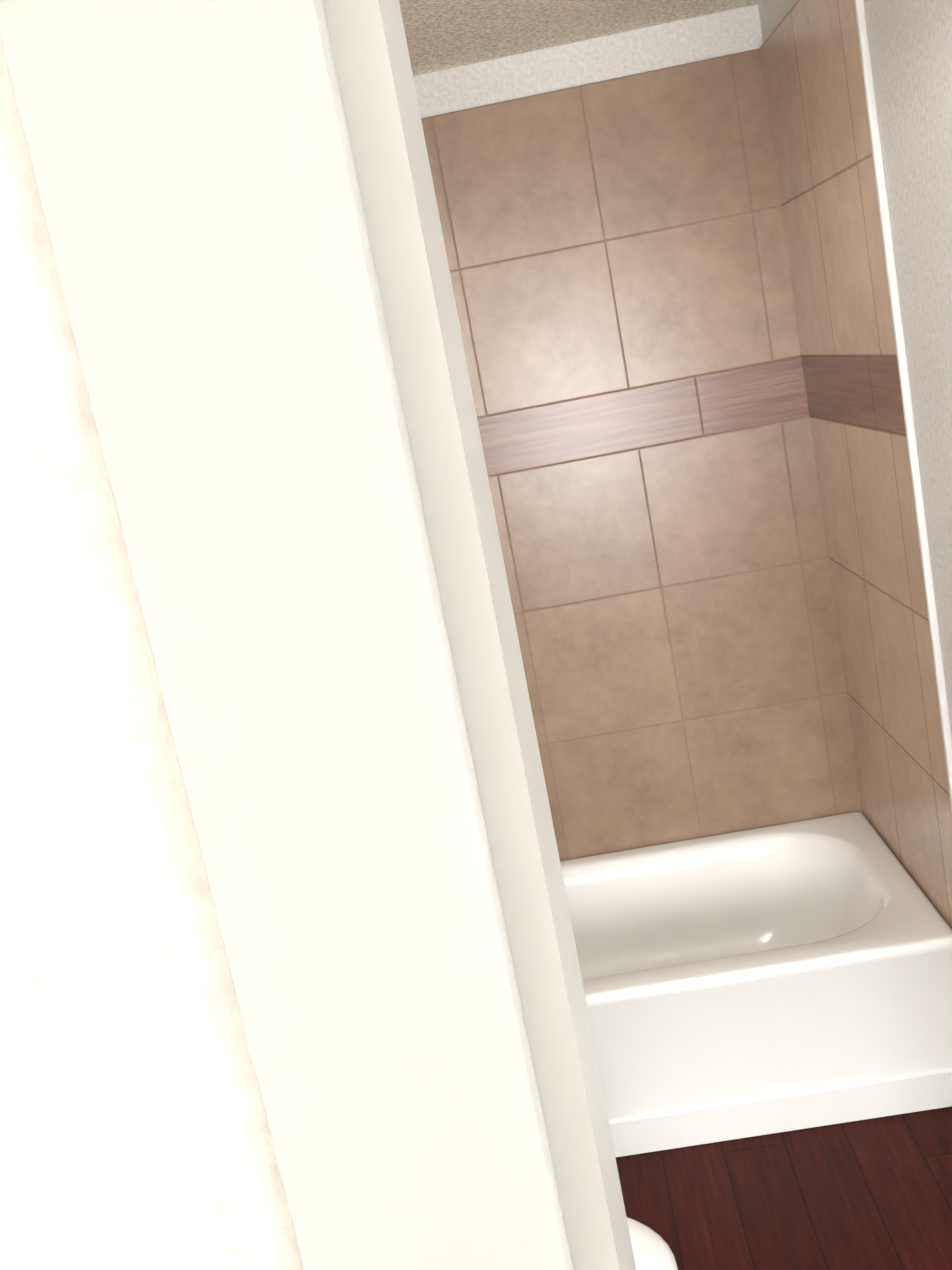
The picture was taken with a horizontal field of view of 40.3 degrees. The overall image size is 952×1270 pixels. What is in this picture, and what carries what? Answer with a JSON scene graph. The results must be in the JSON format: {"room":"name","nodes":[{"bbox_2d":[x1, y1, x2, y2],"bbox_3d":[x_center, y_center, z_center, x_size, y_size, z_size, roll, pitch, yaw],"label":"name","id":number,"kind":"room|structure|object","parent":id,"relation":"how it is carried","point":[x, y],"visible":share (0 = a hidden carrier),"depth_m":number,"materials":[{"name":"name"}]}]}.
{"room":"bathroom","nodes":[
{"label":"bathroom","id":0,"kind":"room"},
{"bbox_2d":[0,40,303,1269],"bbox_3d":[0.029,0.414,0.442,1.520,2.315,0.120,-10,12,4],"label":"wall","id":1,"kind":"structure","parent":0,"point":[134,1130],"depth_m":0.31,"materials":[{"name":"paint"}]},
{"bbox_2d":[0,0,635,1269],"bbox_3d":[0.412,0.442,0.437,0.775,2.120,0.148,-10,12,4],"label":"trim","id":2,"kind":"structure","parent":1,"relation":"attached to","point":[242,222],"depth_m":0.28,"materials":[{"name":"white paint"}]},
{"bbox_2d":[399,0,760,75],"bbox_3d":[-0.178,-0.817,0.644,1.760,0.050,5.020,-10,12,4],"label":"ceiling","id":3,"kind":"structure","parent":0,"point":[444,34],"depth_m":2.75,"materials":[{"name":"beige paint"}]},
{"bbox_2d":[413,4,762,117],"bbox_3d":[0.110,-0.194,3.276,1.520,2.315,0.120,-10,12,4],"label":"wall","id":4,"kind":"structure","parent":0,"point":[690,40],"depth_m":2.97,"materials":[{"name":"paint"}]},
{"bbox_2d":[421,48,862,860],"bbox_3d":[0.087,-0.285,3.190,1.496,1.907,0.012,-10,12,4],"label":"wall tile","id":5,"kind":"structure","parent":4,"relation":"attached to","point":[617,258],"depth_m":3.14,"materials":[{"name":"beige tile"}]},
{"bbox_2d":[615,1106,951,1269],"bbox_3d":[0.262,1.457,1.119,1.760,0.050,5.020,-10,12,4],"label":"floor","id":6,"kind":"structure","parent":0,"point":[872,1194],"depth_m":2.49,"materials":[{"name":"brown wood"}]},
{"bbox_2d":[627,1217,677,1269],"bbox_3d":[-0.113,0.996,1.722,0.803,0.733,0.502,-10,12,4],"label":"toilet","id":7,"kind":"object","parent":6,"relation":"on","point":[651,1249],"visible":0.12,"depth_m":1.77,"materials":[{"name":"white ceramic"}]},
{"bbox_2d":[560,812,951,1156],"bbox_3d":[0.278,0.833,3.033,1.488,0.371,0.744,-10,12,4],"label":"bathtub","id":8,"kind":"object","parent":6,"relation":"on","point":[791,976],"visible":0.42,"depth_m":2.67,"materials":[{"name":"white ceramic"}]},
{"bbox_2d":[758,0,951,736],"bbox_3d":[0.847,0.175,0.828,0.120,2.315,5.020,-10,12,4],"label":"wall","id":9,"kind":"structure","parent":0,"point":[910,44],"depth_m":2.13,"materials":[{"name":"paint"}]},
{"bbox_2d":[760,0,951,928],"bbox_3d":[0.846,-0.185,2.787,0.012,2.220,0.800,-10,12,4],"label":"wall tile","id":10,"kind":"structure","parent":9,"relation":"attached to","point":[815,94],"depth_m":2.67,"materials":[{"name":"beige tile"}]},
{"bbox_3d":[-0.763,0.465,0.935,0.120,2.315,5.020,-10,12,4],"label":"wall","id":11,"kind":"structure","parent":0,"visible":0},
{"bbox_2d":[854,0,951,809],"bbox_3d":[0.094,0.032,2.438,1.520,2.224,0.014,-10,12,4],"label":"trim","id":12,"kind":"structure","parent":11,"relation":"attached to","point":[897,325],"depth_m":2.31,"materials":[{"name":"white paint"}]}
]}

